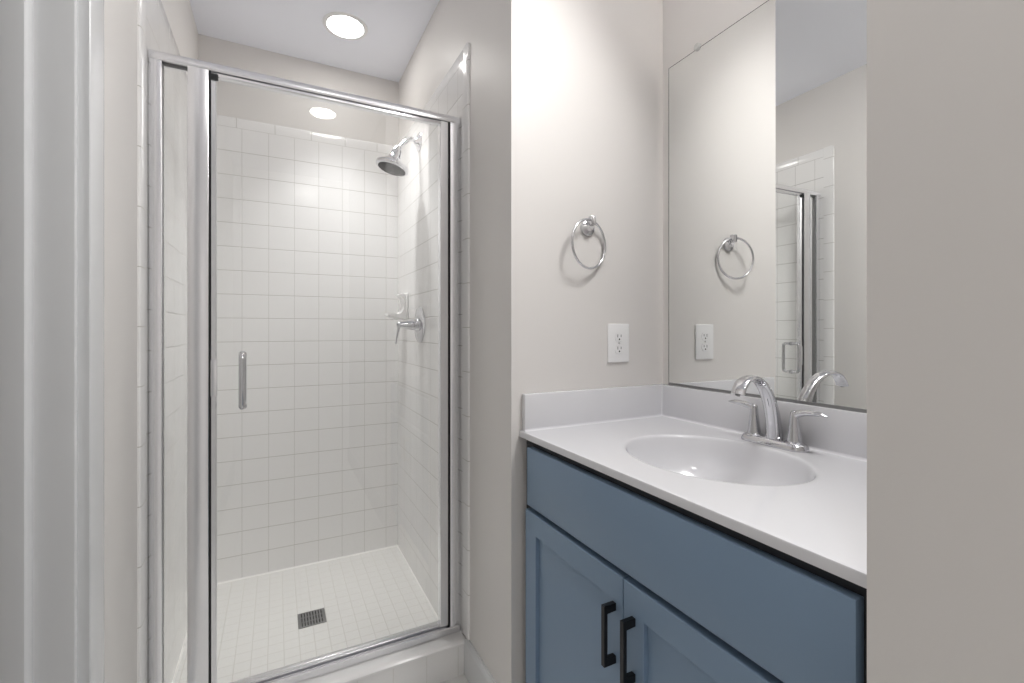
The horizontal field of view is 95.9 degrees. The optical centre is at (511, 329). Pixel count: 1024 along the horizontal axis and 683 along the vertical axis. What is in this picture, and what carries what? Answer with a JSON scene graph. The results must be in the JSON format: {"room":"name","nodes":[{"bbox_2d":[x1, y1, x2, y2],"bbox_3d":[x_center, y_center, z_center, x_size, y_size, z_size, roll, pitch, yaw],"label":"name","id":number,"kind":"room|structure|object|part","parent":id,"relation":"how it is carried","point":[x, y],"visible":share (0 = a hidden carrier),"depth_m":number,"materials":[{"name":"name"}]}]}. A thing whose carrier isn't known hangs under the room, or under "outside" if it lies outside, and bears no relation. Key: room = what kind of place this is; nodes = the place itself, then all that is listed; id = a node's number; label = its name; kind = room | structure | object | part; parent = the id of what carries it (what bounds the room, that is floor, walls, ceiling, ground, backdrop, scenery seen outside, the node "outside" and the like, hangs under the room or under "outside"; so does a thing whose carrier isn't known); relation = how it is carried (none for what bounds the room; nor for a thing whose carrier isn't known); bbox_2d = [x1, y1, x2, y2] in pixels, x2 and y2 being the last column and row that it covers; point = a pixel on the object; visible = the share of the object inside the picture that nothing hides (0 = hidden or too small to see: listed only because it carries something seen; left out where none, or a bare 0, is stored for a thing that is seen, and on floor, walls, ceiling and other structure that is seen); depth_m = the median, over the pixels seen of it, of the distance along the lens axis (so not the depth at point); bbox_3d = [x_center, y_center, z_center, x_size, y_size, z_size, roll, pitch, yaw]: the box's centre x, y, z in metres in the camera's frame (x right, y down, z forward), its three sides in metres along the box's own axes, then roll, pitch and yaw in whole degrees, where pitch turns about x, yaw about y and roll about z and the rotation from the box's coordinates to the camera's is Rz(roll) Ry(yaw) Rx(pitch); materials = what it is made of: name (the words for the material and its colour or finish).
{"room":"bathroom","nodes":[
{"label":"bathroom","id":0,"kind":"room"},
{"bbox_2d":[104,0,197,682],"bbox_3d":[-0.618,-0.077,0.381,0.136,2.560,3.840,0,0,-27],"label":"wall","id":1,"kind":"structure","parent":0,"point":[131,27],"depth_m":1.18,"materials":[{"name":"white paint"}]},
{"bbox_2d":[0,0,77,682],"bbox_3d":[-0.667,0.168,0.470,0.130,2.070,0.741,0,0,-27],"label":"trim","id":2,"kind":"structure","parent":1,"relation":"attached to","point":[39,38],"depth_m":0.79,"materials":[{"name":"white paint"}]},
{"bbox_2d":[78,0,103,682],"bbox_3d":[-0.602,0.123,0.502,0.018,2.160,0.917,0,0,-27],"label":"trim","id":3,"kind":"structure","parent":1,"relation":"attached to","point":[90,12],"depth_m":0.84,"materials":[{"name":"white paint"}]},
{"bbox_3d":[-1.209,0.114,1.677,0.008,2.133,0.993,0,0,-27],"label":"tile panel","id":4,"kind":"part","parent":1,"relation":"part of","materials":[{"name":"white tile"}]},
{"bbox_2d":[198,34,398,582],"bbox_3d":[-0.803,-0.077,2.505,1.740,2.560,0.128,0,0,-27],"label":"wall","id":5,"kind":"structure","parent":0,"point":[307,215],"depth_m":2.31,"materials":[{"name":"white paint"}]},
{"bbox_2d":[189,0,438,81],"bbox_3d":[-0.440,-1.407,0.471,2.945,0.100,4.080,0,0,-27],"label":"ceiling","id":6,"kind":"structure","parent":0,"point":[294,28],"depth_m":2.08,"materials":[{"name":"white paint"}]},
{"bbox_2d":[322,12,367,39],"bbox_3d":[-0.745,-1.354,2.066,0.191,0.006,0.191,0,0,-27],"label":"recessed light","id":7,"kind":"object","parent":6,"relation":"in","point":[343,25],"visible":1,"depth_m":2.06,"materials":[{"name":"white"}]},
{"bbox_2d":[328,16,362,36],"bbox_3d":[-0.745,-1.355,2.066,0.149,0.003,0.149,0,0,-27],"label":"diffuser","id":8,"kind":"object","parent":7,"relation":"attached to","point":[339,26],"depth_m":2.06,"materials":[{"name":"white plastic"}]},
{"bbox_2d":[172,545,468,682],"bbox_3d":[-0.440,1.238,0.471,2.945,0.129,4.080,0,0,-27],"label":"floor","id":9,"kind":"structure","parent":0,"point":[366,596],"depth_m":1.94,"materials":[{"name":"tile"}]},
{"bbox_2d":[297,608,326,628],"bbox_3d":[-0.818,1.178,1.889,0.103,0.003,0.104,0,0,-27],"label":"floor drain","id":10,"kind":"object","parent":9,"relation":"on","point":[314,617],"visible":1,"depth_m":1.88,"materials":[{"name":"silver metal"}]},
{"bbox_2d":[526,440,866,682],"bbox_3d":[0.459,0.755,1.055,0.587,0.894,0.880,0,0,-27],"label":"vanity cabinet","id":11,"kind":"object","parent":9,"relation":"on","point":[625,583],"visible":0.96,"depth_m":0.85,"materials":[{"name":"blue wood"}]},
{"bbox_3d":[0.144,0.796,1.126,0.008,0.477,0.302,0,0,-27],"label":"panel","id":12,"kind":"part","parent":11,"relation":"part of","materials":[{"name":"blue wood"}]},
{"bbox_3d":[0.140,0.796,1.124,0.020,0.584,0.410,0,0,-27],"label":"door","id":13,"kind":"part","parent":11,"relation":"part of","materials":[{"name":"blue wood"}]},
{"bbox_3d":[0.199,0.626,0.952,0.031,0.125,0.011,0,0,-27],"label":"handle","id":14,"kind":"part","parent":11,"relation":"part of","materials":[{"name":"black metal"}]},
{"bbox_3d":[0.226,0.626,0.900,0.031,0.125,0.011,0,0,-27],"label":"handle","id":15,"kind":"part","parent":11,"relation":"part of","materials":[{"name":"black metal"}]},
{"bbox_3d":[0.334,0.796,0.754,0.008,0.477,0.314,0,0,-27],"label":"panel","id":16,"kind":"part","parent":11,"relation":"part of","materials":[{"name":"blue wood"}]},
{"bbox_2d":[519,384,866,588],"bbox_3d":[0.472,0.302,1.063,0.558,0.234,0.892,0,0,-27],"label":"countertop","id":17,"kind":"structure","parent":11,"relation":"on","point":[683,447],"depth_m":1.09,"materials":[{"name":"white stone"}]},
{"bbox_2d":[728,375,827,452],"bbox_3d":[0.600,0.199,1.135,0.188,0.181,0.258,0,0,-27],"label":"faucet","id":18,"kind":"object","parent":17,"relation":"on","point":[773,436],"visible":1,"depth_m":1.14,"materials":[{"name":"silver metal"}]},
{"bbox_3d":[0.619,0.202,1.245,0.018,0.025,0.080,0,0,-27],"label":"lever","id":19,"kind":"part","parent":18,"relation":"part of","materials":[{"name":"silver metal"}]},
{"bbox_3d":[0.636,0.237,1.213,0.047,0.084,0.047,0,0,-27],"label":"valve post","id":20,"kind":"part","parent":18,"relation":"part of","materials":[{"name":"silver metal"}]},
{"bbox_3d":[0.602,0.196,1.130,0.186,0.175,0.040,0,0,-32],"label":"spout","id":21,"kind":"part","parent":18,"relation":"part of","materials":[{"name":"silver metal"}]},
{"bbox_3d":[0.660,0.281,1.166,0.054,0.017,0.170,0,0,-27],"label":"plate","id":22,"kind":"part","parent":18,"relation":"part of","materials":[{"name":"silver metal"}]},
{"bbox_3d":[0.684,0.237,1.119,0.047,0.084,0.047,0,0,-27],"label":"valve post","id":23,"kind":"part","parent":18,"relation":"part of","materials":[{"name":"silver metal"}]},
{"bbox_3d":[0.700,0.202,1.087,0.018,0.025,0.080,0,0,-27],"label":"lever","id":24,"kind":"part","parent":18,"relation":"part of","materials":[{"name":"silver metal"}]},
{"bbox_3d":[0.330,0.796,0.752,0.020,0.584,0.420,0,0,-27],"label":"door","id":25,"kind":"part","parent":11,"relation":"part of","materials":[{"name":"blue wood"}]},
{"bbox_2d":[298,631,465,682],"bbox_3d":[-0.587,1.144,1.460,0.915,0.118,0.114,0,0,-27],"label":"shower curb","id":26,"kind":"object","parent":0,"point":[441,659],"depth_m":1.54,"materials":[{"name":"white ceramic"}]},
{"bbox_2d":[148,49,460,682],"bbox_3d":[-0.594,0.160,1.473,0.900,1.851,0.102,0,0,-27],"label":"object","id":27,"kind":"object","parent":26,"relation":"on","point":[202,76],"visible":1,"depth_m":1.31,"materials":[{"name":"silver metal"}]},
{"bbox_3d":[-0.894,0.160,1.320,0.050,1.798,0.041,0,0,-27],"label":"strike post","id":28,"kind":"part","parent":27,"relation":"part of","materials":[{"name":"silver metal"}]},
{"bbox_3d":[-0.857,0.139,1.328,0.016,0.104,0.008,0,0,-27],"label":"latch plate","id":29,"kind":"part","parent":27,"relation":"part of","materials":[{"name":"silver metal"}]},
{"bbox_3d":[-0.786,0.149,1.345,0.016,0.167,0.048,0,0,-27],"label":"handle","id":30,"kind":"part","parent":27,"relation":"part of","materials":[{"name":"silver metal"}]},
{"bbox_3d":[-0.810,0.149,1.393,0.016,0.167,0.048,0,0,-27],"label":"handle","id":31,"kind":"part","parent":27,"relation":"part of","materials":[{"name":"silver metal"}]},
{"bbox_3d":[-0.595,-0.752,1.474,0.899,0.027,0.043,0,0,-27],"label":"header rail","id":32,"kind":"part","parent":27,"relation":"part of","materials":[{"name":"silver metal"}]},
{"bbox_3d":[-0.556,-0.733,1.489,0.670,0.010,0.024,0,0,-27],"label":"rail","id":33,"kind":"part","parent":27,"relation":"part of","materials":[{"name":"silver metal"}]},
{"bbox_2d":[398,0,1023,682],"bbox_3d":[0.558,-0.077,0.981,0.703,2.560,3.840,0,0,-27],"label":"wall","id":34,"kind":"structure","parent":0,"point":[558,104],"depth_m":1.33,"materials":[{"name":"white paint"}]},
{"bbox_2d":[385,293,407,319],"bbox_3d":[-0.590,-0.118,2.351,0.095,0.133,0.125,0,0,-27],"label":"soap dish","id":35,"kind":"object","parent":34,"relation":"attached to","point":[402,314],"visible":1,"depth_m":2.32,"materials":[{"name":"white ceramic"}]},
{"bbox_3d":[-0.553,-0.118,2.371,0.010,0.133,0.125,0,0,-27],"label":"plate","id":36,"kind":"part","parent":35,"relation":"part of","materials":[{"name":"white ceramic"}]},
{"bbox_2d":[376,132,421,176],"bbox_3d":[-0.516,-0.809,2.095,0.197,0.206,0.151,0,0,-27],"label":"shower","id":37,"kind":"object","parent":34,"relation":"attached to","point":[392,164],"visible":1,"depth_m":2.07,"materials":[{"name":"silver metal"}]},
{"bbox_3d":[-0.474,-0.853,2.116,0.098,0.065,0.021,0,0,-27],"label":"arm","id":38,"kind":"part","parent":37,"relation":"part of","materials":[{"name":"silver metal"}]},
{"bbox_2d":[395,307,424,343],"bbox_3d":[-0.475,-0.020,2.102,0.116,0.172,0.166,0,0,-27],"label":"shower valve","id":39,"kind":"object","parent":34,"relation":"attached to","point":[417,324],"visible":1,"depth_m":2.09,"materials":[{"name":"silver metal"}]},
{"bbox_3d":[-0.513,0.018,2.083,0.029,0.095,0.021,0,0,-27],"label":"lever","id":40,"kind":"part","parent":39,"relation":"part of","materials":[{"name":"silver metal"}]},
{"bbox_3d":[-0.399,0.114,2.091,0.008,2.133,0.993,0,0,-27],"label":"tile panel","id":41,"kind":"part","parent":34,"relation":"part of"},
{"bbox_2d":[464,638,496,682],"bbox_3d":[-0.085,1.139,1.468,0.015,0.127,0.336,0,0,-27],"label":"baseboard","id":42,"kind":"structure","parent":34,"relation":"attached to","point":[475,669],"depth_m":1.54,"materials":[{"name":"white paint"}]},
{"bbox_2d":[571,216,605,269],"bbox_3d":[0.232,-0.267,1.421,0.156,0.164,0.038,0,0,-33],"label":"towel ring","id":43,"kind":"object","parent":34,"relation":"attached to","point":[587,228],"visible":1,"depth_m":1.42,"materials":[{"name":"silver metal"}]},
{"bbox_3d":[0.239,-0.317,1.432,0.051,0.051,0.024,0,0,-27],"label":"rosette post","id":44,"kind":"part","parent":43,"relation":"part of","materials":[{"name":"silver metal"}]},
{"bbox_2d":[607,324,628,362],"bbox_3d":[0.345,0.043,1.494,0.087,0.125,0.008,0,0,-27],"label":"electrical outlet","id":45,"kind":"object","parent":34,"relation":"attached to","point":[617,334],"visible":1,"depth_m":1.49,"materials":[{"name":"white plastic"}]},
{"bbox_2d":[615,345,623,352],"bbox_3d":[0.346,0.062,1.492,0.035,0.027,0.003,0,0,-27],"label":"receptacle","id":46,"kind":"object","parent":45,"relation":"attached to","point":[618,348],"depth_m":1.49,"materials":[{"name":"white plastic"}]},
{"bbox_2d":[615,333,623,340],"bbox_3d":[0.346,0.024,1.492,0.035,0.027,0.003,0,0,-27],"label":"receptacle","id":47,"kind":"object","parent":45,"relation":"attached to","point":[618,336],"depth_m":1.49,"materials":[{"name":"white plastic"}]},
{"bbox_2d":[663,0,767,383],"bbox_3d":[0.771,-0.077,1.215,0.111,2.560,0.893,0,0,-27],"label":"wall","id":48,"kind":"structure","parent":0,"point":[686,23],"depth_m":1.53,"materials":[{"name":"white paint"}]},
{"bbox_2d":[668,0,866,412],"bbox_3d":[0.715,-0.357,1.178,0.013,1.083,0.848,0,0,-26],"label":"wall mirror","id":49,"kind":"object","parent":48,"relation":"attached to","point":[768,115],"visible":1,"depth_m":1.22,"materials":[{"name":"white mirror glass"}]}
]}

